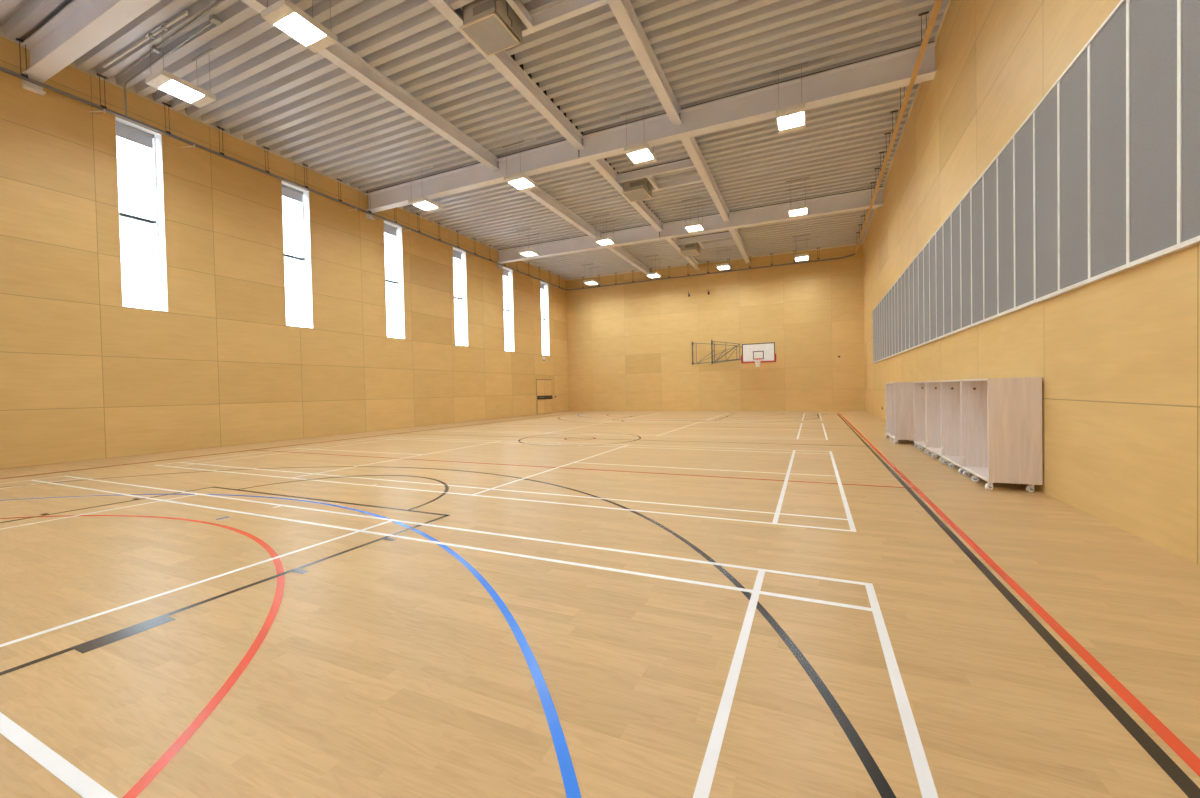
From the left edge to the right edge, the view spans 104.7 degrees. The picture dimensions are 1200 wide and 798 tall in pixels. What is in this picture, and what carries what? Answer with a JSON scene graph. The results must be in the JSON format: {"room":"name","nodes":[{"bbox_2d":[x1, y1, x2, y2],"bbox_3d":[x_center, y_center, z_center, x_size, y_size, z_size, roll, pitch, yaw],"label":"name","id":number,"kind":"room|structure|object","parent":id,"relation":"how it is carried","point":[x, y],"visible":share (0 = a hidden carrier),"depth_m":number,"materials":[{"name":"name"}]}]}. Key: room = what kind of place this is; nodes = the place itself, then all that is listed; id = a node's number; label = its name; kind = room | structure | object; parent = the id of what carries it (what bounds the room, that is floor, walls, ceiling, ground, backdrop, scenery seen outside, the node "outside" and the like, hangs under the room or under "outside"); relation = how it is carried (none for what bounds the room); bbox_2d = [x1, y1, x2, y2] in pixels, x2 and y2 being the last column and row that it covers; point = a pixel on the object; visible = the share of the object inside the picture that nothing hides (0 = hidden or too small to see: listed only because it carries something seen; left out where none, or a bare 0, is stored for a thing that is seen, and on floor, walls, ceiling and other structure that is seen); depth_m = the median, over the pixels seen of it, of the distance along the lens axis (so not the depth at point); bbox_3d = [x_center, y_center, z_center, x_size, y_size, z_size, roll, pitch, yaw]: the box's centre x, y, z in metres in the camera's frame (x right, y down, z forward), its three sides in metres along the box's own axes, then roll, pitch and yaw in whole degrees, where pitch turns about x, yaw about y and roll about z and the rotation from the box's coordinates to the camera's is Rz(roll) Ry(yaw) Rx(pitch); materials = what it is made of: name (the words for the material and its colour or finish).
{"room":"sports hall","nodes":[
{"label":"sports hall","id":0,"kind":"room"},
{"bbox_2d":[0,36,568,468],"bbox_3d":[-9.589,-3.390,17.846,0.420,9.380,35.100,-1,1,25],"label":"wall","id":1,"kind":"structure","parent":0,"point":[85,375],"depth_m":13.49,"materials":[{"name":"brown wood"}]},
{"bbox_2d":[0,35,564,279],"bbox_3d":[-9.687,-8.095,17.763,0.420,0.033,35.100,-1,1,25],"label":"trim","id":2,"kind":"structure","parent":1,"relation":"attached to","point":[0,35],"depth_m":13.86,"materials":[{"name":"grey metal"}]},
{"bbox_2d":[281,181,312,328],"bbox_3d":[-10.497,-4.852,15.884,0.396,4.788,0.928,-1,1,25],"label":"window","id":3,"kind":"structure","parent":1,"relation":"in","point":[305,208],"depth_m":16.28,"materials":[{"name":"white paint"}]},
{"bbox_2d":[384,221,404,338],"bbox_3d":[-8.820,-4.952,19.550,0.396,4.788,0.933,-1,1,25],"label":"window","id":4,"kind":"structure","parent":1,"relation":"in","point":[399,283],"depth_m":19.95,"materials":[{"name":"white glass"}]},
{"bbox_2d":[453,247,467,346],"bbox_3d":[-7.143,-5.052,23.216,0.396,4.788,0.938,-1,1,25],"label":"window","id":5,"kind":"structure","parent":1,"relation":"in","point":[463,280],"depth_m":23.62,"materials":[{"name":"white glass"}]},
{"bbox_2d":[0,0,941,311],"bbox_3d":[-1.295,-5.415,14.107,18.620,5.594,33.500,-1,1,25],"label":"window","id":6,"kind":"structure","parent":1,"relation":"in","point":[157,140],"depth_m":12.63,"materials":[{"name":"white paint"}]},
{"bbox_2d":[116,121,153,148],"bbox_3d":[-12.274,-6.945,12.162,0.132,0.372,0.821,-1,1,25],"label":"roller blind","id":7,"kind":"object","parent":6,"relation":"attached to","point":[127,132],"visible":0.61,"depth_m":12.18,"materials":[{"name":"fabric"}]},
{"bbox_2d":[282,184,302,202],"bbox_3d":[-10.597,-7.045,15.828,0.132,0.372,0.826,-1,1,25],"label":"roller blind","id":8,"kind":"object","parent":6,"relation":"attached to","point":[288,192],"visible":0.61,"depth_m":15.86,"materials":[{"name":"fabric"}]},
{"bbox_2d":[384,223,396,235],"bbox_3d":[-8.920,-7.146,19.494,0.132,0.372,0.831,-1,1,25],"label":"roller blind","id":9,"kind":"object","parent":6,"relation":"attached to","point":[388,229],"visible":0.61,"depth_m":19.54,"materials":[{"name":"fabric"}]},
{"bbox_2d":[453,250,461,259],"bbox_3d":[-7.243,-7.246,23.160,0.132,0.372,0.836,-1,1,25],"label":"roller blind","id":10,"kind":"object","parent":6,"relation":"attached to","point":[456,254],"visible":0.61,"depth_m":23.29,"materials":[{"name":"fabric"}]},
{"bbox_2d":[503,269,508,276],"bbox_3d":[-5.566,-7.346,26.826,0.132,0.372,0.841,-1,1,25],"label":"roller blind","id":11,"kind":"object","parent":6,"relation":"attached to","point":[505,272],"visible":0.61,"depth_m":26.95,"materials":[{"name":"fabric"}]},
{"bbox_2d":[503,267,513,351],"bbox_3d":[-5.466,-5.153,26.882,0.396,4.788,0.943,-1,1,25],"label":"window","id":12,"kind":"structure","parent":1,"relation":"in","point":[510,273],"depth_m":27.29,"materials":[{"name":"white glass"}]},
{"bbox_2d":[536,379,551,413],"bbox_3d":[-3.590,-0.164,30.222,0.116,2.240,1.890,-1,1,25],"label":"door","id":13,"kind":"structure","parent":1,"relation":"in","point":[543,386],"depth_m":30.17,"materials":[{"name":"wood"}]},
{"bbox_2d":[541,282,549,355],"bbox_3d":[-3.789,-5.253,30.548,0.396,4.788,0.948,-1,1,25],"label":"window","id":14,"kind":"structure","parent":1,"relation":"in","point":[545,291],"depth_m":30.96,"materials":[{"name":"white glass"}]},
{"bbox_2d":[0,0,948,279],"bbox_3d":[-1.053,-8.311,13.829,19.760,0.616,35.168,-1,1,25],"label":"ceiling","id":15,"kind":"structure","parent":0,"point":[273,92],"depth_m":12.35,"materials":[{"name":"grey metal"}]},
{"bbox_2d":[20,0,160,95],"bbox_3d":[-4.367,-7.528,6.567,18.600,0.996,0.310,-1,1,25],"label":"roof beam","id":16,"kind":"structure","parent":15,"relation":"attached to","point":[81,25],"depth_m":9.45,"materials":[{"name":"white paint"}]},
{"bbox_2d":[241,0,499,170],"bbox_3d":[-5.316,-7.841,11.794,0.250,0.370,8.690,-1,1,25],"label":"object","id":17,"kind":"structure","parent":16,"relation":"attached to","point":[337,53],"depth_m":11.96,"materials":[{"name":"white paint"}]},
{"bbox_2d":[428,0,584,150],"bbox_3d":[-2.402,-7.845,10.460,0.250,0.370,8.690,-1,1,25],"label":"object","id":18,"kind":"structure","parent":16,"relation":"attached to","point":[502,61],"depth_m":11.52,"materials":[{"name":"white paint"}]},
{"bbox_2d":[448,0,474,9],"bbox_3d":[-1.602,-7.874,8.515,3.043,0.335,0.140,-1,1,25],"label":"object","id":19,"kind":"structure","parent":18,"relation":"attached to","point":[454,4],"depth_m":9.05,"materials":[{"name":"white paint"}]},
{"bbox_2d":[506,0,532,29],"bbox_3d":[-1.665,-7.867,9.188,0.120,0.260,1.130,-1,1,25],"label":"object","id":20,"kind":"structure","parent":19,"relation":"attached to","point":[517,6],"depth_m":9.36,"materials":[{"name":"white paint"}]},
{"bbox_2d":[522,0,607,36],"bbox_3d":[-1.115,-7.903,9.579,3.043,0.335,0.140,-1,1,25],"label":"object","id":21,"kind":"structure","parent":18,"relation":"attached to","point":[567,9],"depth_m":9.43,"materials":[{"name":"white paint"}]},
{"bbox_2d":[606,0,681,125],"bbox_3d":[0.395,-7.848,9.181,0.250,0.370,8.690,-1,1,25],"label":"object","id":22,"kind":"structure","parent":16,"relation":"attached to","point":[623,10],"depth_m":10.52,"materials":[{"name":"white paint"}]},
{"bbox_2d":[620,102,673,117],"bbox_3d":[1.299,-8.106,12.979,1.600,0.060,0.040,-1,1,25],"label":"channel","id":23,"kind":"object","parent":22,"relation":"attached to","point":[658,106],"visible":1,"depth_m":13.02,"materials":[{"name":"grey metal"}]},
{"bbox_2d":[115,0,225,77],"bbox_3d":[-9.352,-7.908,10.127,5.603,0.098,0.122,-1,1,26],"label":"conduit","id":24,"kind":"object","parent":15,"relation":"attached to","point":[157,49],"visible":1,"depth_m":10.15,"materials":[{"name":"metal"}]},
{"bbox_2d":[124,14,222,115],"bbox_3d":[-9.997,-7.576,10.646,4.660,0.742,0.166,-1,1,27],"label":"conduit","id":25,"kind":"object","parent":15,"relation":"attached to","point":[216,20],"visible":1,"depth_m":10.41,"materials":[{"name":"metal"}]},
{"bbox_2d":[145,21,215,107],"bbox_3d":[-9.331,-7.401,10.304,0.840,1.123,0.980,-1,1,25],"label":"ceiling light","id":26,"kind":"object","parent":15,"relation":"hanging from","point":[169,83],"visible":1,"depth_m":10.29,"materials":[{"name":"white"}]},
{"bbox_2d":[102,11,187,67],"bbox_3d":[-10.127,-7.904,10.236,3.700,0.100,0.100,-1,1,25],"label":"channel","id":27,"kind":"object","parent":26,"relation":"attached to","point":[180,16],"visible":1,"depth_m":10.15,"materials":[{"name":"metal"}]},
{"bbox_2d":[162,80,200,98],"bbox_3d":[-9.321,-6.930,10.312,0.600,0.010,0.600,-1,1,25],"label":"diffuser","id":28,"kind":"object","parent":26,"relation":"attached to","point":[172,87],"depth_m":10.35,"materials":[{"name":"white plastic"}]},
{"bbox_2d":[261,0,337,52],"bbox_3d":[-5.566,-7.405,8.581,0.840,1.123,0.980,-1,1,25],"label":"ceiling light","id":29,"kind":"object","parent":15,"relation":"hanging from","point":[284,15],"visible":1,"depth_m":8.58,"materials":[{"name":"white"}]},
{"bbox_2d":[278,13,322,41],"bbox_3d":[-5.556,-6.934,8.590,0.600,0.010,0.600,-1,1,25],"label":"diffuser","id":30,"kind":"object","parent":29,"relation":"attached to","point":[296,26],"depth_m":8.63,"materials":[{"name":"white plastic"}]},
{"bbox_2d":[402,166,432,174],"bbox_3d":[-6.481,-8.094,16.406,1.400,0.058,0.040,-1,1,25],"label":"channel","id":31,"kind":"object","parent":15,"relation":"attached to","point":[429,166],"visible":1,"depth_m":16.38,"materials":[{"name":"grey metal"}]},
{"bbox_2d":[408,195,442,211],"bbox_3d":[-6.345,-7.579,16.831,0.840,1.123,0.980,-1,1,25],"label":"ceiling light","id":32,"kind":"object","parent":15,"relation":"hanging from","point":[421,202],"visible":0.85,"depth_m":16.84,"materials":[{"name":"white plastic"}]},
{"bbox_2d":[418,202,433,207],"bbox_3d":[-6.335,-7.108,16.839,0.600,0.010,0.600,-1,1,25],"label":"diffuser","id":33,"kind":"object","parent":32,"relation":"attached to","point":[424,204],"depth_m":16.98,"materials":[{"name":"white plastic"}]},
{"bbox_2d":[459,0,521,56],"bbox_3d":[-2.165,-7.685,9.433,0.972,0.587,0.950,-1,1,25],"label":"ventilator","id":34,"kind":"object","parent":15,"relation":"hanging from","point":[493,26],"visible":0.91,"depth_m":9.26,"materials":[{"name":"beige metal"}]},
{"bbox_2d":[493,138,535,150],"bbox_3d":[-2.731,-8.099,14.746,1.600,0.060,0.040,-1,1,25],"label":"channel","id":35,"kind":"object","parent":15,"relation":"attached to","point":[533,139],"visible":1,"depth_m":14.69,"materials":[{"name":"grey metal"}]},
{"bbox_2d":[502,140,537,191],"bbox_3d":[-2.580,-7.584,15.109,0.840,1.123,0.980,-1,1,25],"label":"ceiling light","id":36,"kind":"object","parent":15,"relation":"hanging from","point":[520,181],"visible":0.91,"depth_m":15.04,"materials":[{"name":"white plastic"}]},
{"bbox_2d":[511,178,530,186],"bbox_3d":[-2.571,-7.113,15.117,0.600,0.010,0.600,-1,1,25],"label":"diffuser","id":37,"kind":"object","parent":36,"relation":"attached to","point":[521,182],"depth_m":15.22,"materials":[{"name":"white plastic"}]},
{"bbox_2d":[517,228,540,237],"label":"channel","id":38,"kind":"object","parent":15,"relation":"hanging from","point":[528,235],"depth_m":22.70,"materials":[{"name":"white metal"}]},
{"bbox_2d":[582,263,598,284],"bbox_3d":[-0.565,-7.925,29.468,0.840,1.123,0.980,-1,1,25],"label":"ceiling light","id":39,"kind":"object","parent":15,"relation":"hanging from","point":[589,282],"visible":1,"depth_m":29.33,"materials":[{"name":"white plastic"}]},
{"bbox_2d":[593,214,616,229],"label":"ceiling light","id":40,"kind":"object","parent":15,"relation":"hanging from","point":[604,214],"depth_m":20.98,"materials":[{"name":"white metal"}]},
{"bbox_2d":[621,106,648,131],"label":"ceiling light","id":41,"kind":"object","parent":15,"relation":"hanging from","point":[645,106],"depth_m":13.04,"materials":[{"name":"white metal"}]},
{"bbox_2d":[621,178,651,201],"bbox_3d":[1.438,-7.901,17.310,0.972,0.587,1.020,-1,1,25],"label":"ventilator","id":42,"kind":"object","parent":15,"relation":"hanging from","point":[639,189],"visible":0.82,"depth_m":17.05,"materials":[{"name":"beige metal"}]},
{"bbox_2d":[624,142,656,165],"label":"ceiling light","id":43,"kind":"object","parent":15,"relation":"hanging from","point":[642,153],"depth_m":13.41,"materials":[{"name":"white plastic"}]},
{"bbox_2d":[630,149,651,159],"bbox_3d":[1.176,-7.117,13.403,0.600,0.010,0.600,-1,1,25],"label":"diffuser","id":44,"kind":"object","parent":43,"relation":"attached to","point":[644,154],"depth_m":13.52,"materials":[{"name":"white plastic"}]},
{"bbox_2d":[365,41,936,219],"bbox_3d":[-0.737,-7.745,14.503,18.600,0.996,0.310,-1,1,25],"label":"roof beam","id":45,"kind":"structure","parent":15,"relation":"attached to","point":[892,70],"depth_m":12.93,"materials":[{"name":"white paint"}]},
{"bbox_2d":[523,187,601,238],"bbox_3d":[-1.755,-8.054,19.580,0.250,0.370,8.360,-1,1,25],"label":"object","id":46,"kind":"structure","parent":45,"relation":"attached to","point":[538,194],"depth_m":19.86,"materials":[{"name":"white paint"}]},
{"bbox_2d":[589,158,662,231],"bbox_3d":[1.160,-8.058,18.247,0.250,0.370,8.360,-1,1,25],"label":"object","id":47,"kind":"structure","parent":45,"relation":"attached to","point":[602,166],"depth_m":17.36,"materials":[{"name":"white paint"}]},
{"bbox_2d":[616,158,694,182],"bbox_3d":[1.987,-8.089,16.361,3.043,0.335,0.140,-1,1,25],"label":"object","id":48,"kind":"structure","parent":47,"relation":"attached to","point":[687,163],"depth_m":16.36,"materials":[{"name":"white paint"}]},
{"bbox_2d":[652,174,702,191],"bbox_3d":[2.503,-8.120,17.488,3.043,0.335,0.140,-1,1,25],"label":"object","id":49,"kind":"structure","parent":47,"relation":"attached to","point":[691,179],"depth_m":17.27,"materials":[{"name":"white paint"}]},
{"bbox_2d":[681,137,729,221],"bbox_3d":[3.956,-8.061,16.968,0.250,0.370,8.360,-1,1,25],"label":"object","id":50,"kind":"structure","parent":45,"relation":"attached to","point":[690,144],"depth_m":16.45,"materials":[{"name":"white paint"}]},
{"bbox_2d":[646,176,658,189],"bbox_3d":[1.938,-8.082,17.065,0.120,0.260,1.200,-1,1,25],"label":"roof beam","id":51,"kind":"structure","parent":15,"relation":"attached to","point":[651,179],"depth_m":17.14,"materials":[{"name":"white paint"}]},
{"bbox_2d":[646,255,661,277],"bbox_3d":[3.200,-7.930,27.745,0.840,1.123,0.980,-1,1,25],"label":"ceiling light","id":52,"kind":"object","parent":15,"relation":"hanging from","point":[651,274],"visible":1,"depth_m":27.72,"materials":[{"name":"white plastic"}]},
{"bbox_2d":[679,242,699,256],"bbox_3d":[4.865,-8.106,24.801,0.972,0.587,1.100,-1,1,25],"label":"ventilator","id":53,"kind":"object","parent":15,"relation":"hanging from","point":[690,249],"visible":0.84,"depth_m":24.49,"materials":[{"name":"beige metal"}]},
{"bbox_2d":[497,186,883,268],"bbox_3d":[2.756,-7.954,22.140,18.600,0.996,0.310,-1,1,25],"label":"roof beam","id":54,"kind":"structure","parent":15,"relation":"attached to","point":[859,199],"depth_m":21.01,"materials":[{"name":"white paint"}]},
{"bbox_2d":[518,248,539,257],"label":"ceiling light","id":55,"kind":"object","parent":54,"relation":"hanging from","point":[529,253],"depth_m":22.98,"materials":[{"name":"white plastic"}]},
{"bbox_2d":[594,236,615,246],"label":"ceiling light","id":56,"kind":"object","parent":54,"relation":"hanging from","point":[603,241],"depth_m":21.29,"materials":[{"name":"white plastic"}]},
{"bbox_2d":[608,246,649,273],"bbox_3d":[1.618,-8.256,26.953,0.250,0.370,7.780,-1,1,25],"label":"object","id":57,"kind":"structure","parent":54,"relation":"attached to","point":[618,250],"depth_m":27.18,"materials":[{"name":"white paint"}]},
{"bbox_2d":[666,238,698,268],"bbox_3d":[4.532,-8.259,25.620,0.250,0.370,7.780,-1,1,25],"label":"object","id":58,"kind":"structure","parent":54,"relation":"attached to","point":[672,241],"depth_m":26.29,"materials":[{"name":"white paint"}]},
{"bbox_2d":[676,231,731,244],"bbox_3d":[5.397,-8.293,23.815,3.043,0.335,0.140,-1,1,25],"label":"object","id":59,"kind":"structure","parent":58,"relation":"attached to","point":[721,235],"depth_m":23.82,"materials":[{"name":"white paint"}]},
{"bbox_2d":[700,239,735,248],"bbox_3d":[5.946,-8.326,25.015,3.043,0.335,0.140,-1,1,25],"label":"roof trimmer","id":60,"kind":"structure","parent":58,"relation":"attached to","point":[724,242],"depth_m":24.80,"materials":[{"name":"white paint"}]},
{"bbox_2d":[729,228,749,263],"bbox_3d":[7.329,-8.263,24.340,0.250,0.370,7.780,-1,1,25],"label":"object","id":61,"kind":"structure","parent":54,"relation":"attached to","point":[735,234],"depth_m":24.52,"materials":[{"name":"white paint"}]},
{"bbox_2d":[682,197,705,232],"bbox_3d":[3.982,-7.757,19.549,0.840,1.123,0.980,-1,1,25],"label":"ceiling light","id":62,"kind":"object","parent":15,"relation":"hanging from","point":[692,227],"visible":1,"depth_m":19.64,"materials":[{"name":"white plastic"}]},
{"bbox_2d":[687,225,701,229],"bbox_3d":[3.991,-7.286,19.558,0.600,0.010,0.600,-1,1,25],"label":"diffuser","id":63,"kind":"object","parent":62,"relation":"attached to","point":[696,227],"depth_m":19.66,"materials":[{"name":"white plastic"}]},
{"bbox_2d":[715,246,731,270],"bbox_3d":[6.947,-7.934,26.031,0.840,1.123,0.980,-1,1,25],"label":"ceiling light","id":64,"kind":"object","parent":15,"relation":"hanging from","point":[726,266],"visible":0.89,"depth_m":26.12,"materials":[{"name":"white plastic"}]},
{"bbox_2d":[771,61,808,89],"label":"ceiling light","id":65,"kind":"object","parent":15,"relation":"hanging from","point":[807,62],"depth_m":11.30,"materials":[{"name":"white metal"}]},
{"bbox_2d":[747,59,833,84],"bbox_3d":[4.685,-8.111,11.485,2.000,0.064,0.040,-1,1,25],"label":"channel","id":66,"kind":"object","parent":15,"relation":"attached to","point":[830,60],"visible":1,"depth_m":11.46,"materials":[{"name":"grey metal"}]},
{"bbox_2d":[776,103,805,133],"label":"ceiling light","id":67,"kind":"object","parent":15,"relation":"hanging from","point":[791,118],"depth_m":11.74,"materials":[{"name":"white plastic"}]},
{"bbox_2d":[778,112,803,126],"bbox_3d":[4.841,-7.122,11.726,0.600,0.010,0.600,-1,1,25],"label":"diffuser","id":68,"kind":"object","parent":67,"relation":"attached to","point":[796,119],"depth_m":11.83,"materials":[{"name":"white plastic"}]},
{"bbox_2d":[786,177,809,217],"bbox_3d":[7.647,-7.761,17.873,0.840,1.123,0.980,-1,1,25],"label":"ceiling light","id":69,"kind":"object","parent":15,"relation":"hanging from","point":[798,210],"visible":1,"depth_m":17.90,"materials":[{"name":"white plastic"}]},
{"bbox_2d":[790,209,806,213],"bbox_3d":[7.657,-7.290,17.881,0.600,0.010,0.600,-1,1,25],"label":"diffuser","id":70,"kind":"object","parent":69,"relation":"attached to","point":[803,211],"depth_m":18.00,"materials":[{"name":"white plastic"}]},
{"bbox_2d":[793,234,809,261],"bbox_3d":[10.612,-7.939,24.355,0.840,1.123,0.980,-1,1,25],"label":"ceiling light","id":71,"kind":"object","parent":15,"relation":"hanging from","point":[802,257],"visible":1,"depth_m":24.45,"materials":[{"name":"white plastic"}]},
{"bbox_2d":[0,411,1199,797],"bbox_3d":[-0.859,1.337,13.983,19.760,0.302,35.100,-1,1,25],"label":"floor","id":72,"kind":"structure","parent":0,"point":[567,604],"depth_m":2.81,"materials":[{"name":"brown wood"}]},
{"bbox_2d":[885,382,915,443],"bbox_3d":[7.568,0.317,11.596,0.575,1.475,1.500,-1,1,25],"label":"trolley","id":73,"kind":"object","parent":72,"relation":"on","point":[899,395],"visible":0.84,"depth_m":10.98,"materials":[{"name":"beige wood"}]},
{"bbox_2d":[914,381,928,452],"bbox_3d":[7.101,0.358,9.839,0.575,1.475,1.205,-1,1,25],"label":"trolley","id":74,"kind":"object","parent":72,"relation":"on","point":[919,387],"visible":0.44,"depth_m":10.41,"materials":[{"name":"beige wood"}]},
{"bbox_2d":[926,381,943,461],"bbox_3d":[6.599,0.388,8.733,0.575,1.475,1.205,-1,1,25],"label":"trolley","id":75,"kind":"object","parent":72,"relation":"on","point":[933,388],"visible":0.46,"depth_m":9.31,"materials":[{"name":"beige wood"}]},
{"bbox_2d":[941,380,964,473],"bbox_3d":[6.090,0.418,7.630,0.575,1.475,1.205,-1,1,25],"label":"trolley","id":76,"kind":"object","parent":72,"relation":"on","point":[951,443],"visible":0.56,"depth_m":8.19,"materials":[{"name":"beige wood"}]},
{"bbox_2d":[961,377,1042,491],"bbox_3d":[5.589,0.449,6.524,0.575,1.475,1.205,-1,1,25],"label":"trolley","id":77,"kind":"object","parent":72,"relation":"on","point":[1001,418],"visible":1,"depth_m":6.02,"materials":[{"name":"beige wood"}]},
{"bbox_2d":[566,244,864,410],"bbox_3d":[6.175,-3.932,29.497,18.560,9.390,0.420,-1,1,25],"label":"wall","id":78,"kind":"structure","parent":0,"point":[629,347],"depth_m":28.62,"materials":[{"name":"brown wood"}]},
{"bbox_2d":[566,243,862,280],"bbox_3d":[5.973,-8.502,29.217,18.530,0.255,0.030,-1,1,25],"label":"trim","id":79,"kind":"structure","parent":78,"relation":"attached to","point":[860,243],"depth_m":28.26,"materials":[{"name":"grey metal"}]},
{"bbox_2d":[691,340,775,366],"bbox_3d":[7.835,-2.773,27.818,5.128,1.857,0.846,0,1,36],"label":"basketball hoop","id":80,"kind":"object","parent":78,"relation":"attached to","point":[757,353],"visible":1,"depth_m":27.17,"materials":[{"name":"green paint"}]},
{"bbox_2d":[863,0,1199,564],"bbox_3d":[7.670,-3.515,9.948,0.420,9.190,35.100,-1,1,25],"label":"wall","id":81,"kind":"structure","parent":0,"point":[1116,357],"depth_m":5.50,"materials":[{"name":"brown wood"}]},
{"bbox_2d":[863,0,950,242],"bbox_3d":[7.560,-8.131,9.872,0.450,0.045,33.900,-1,1,25],"label":"trim","id":82,"kind":"structure","parent":81,"relation":"attached to","point":[949,1],"depth_m":13.23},
{"bbox_2d":[873,0,1199,362],"bbox_3d":[7.678,-2.590,10.513,0.054,2.460,24.252,-1,1,25],"label":"panelling","id":83,"kind":"object","parent":81,"relation":"attached to","point":[1100,180],"visible":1,"depth_m":4.91,"materials":[{"name":"grey fabric"}]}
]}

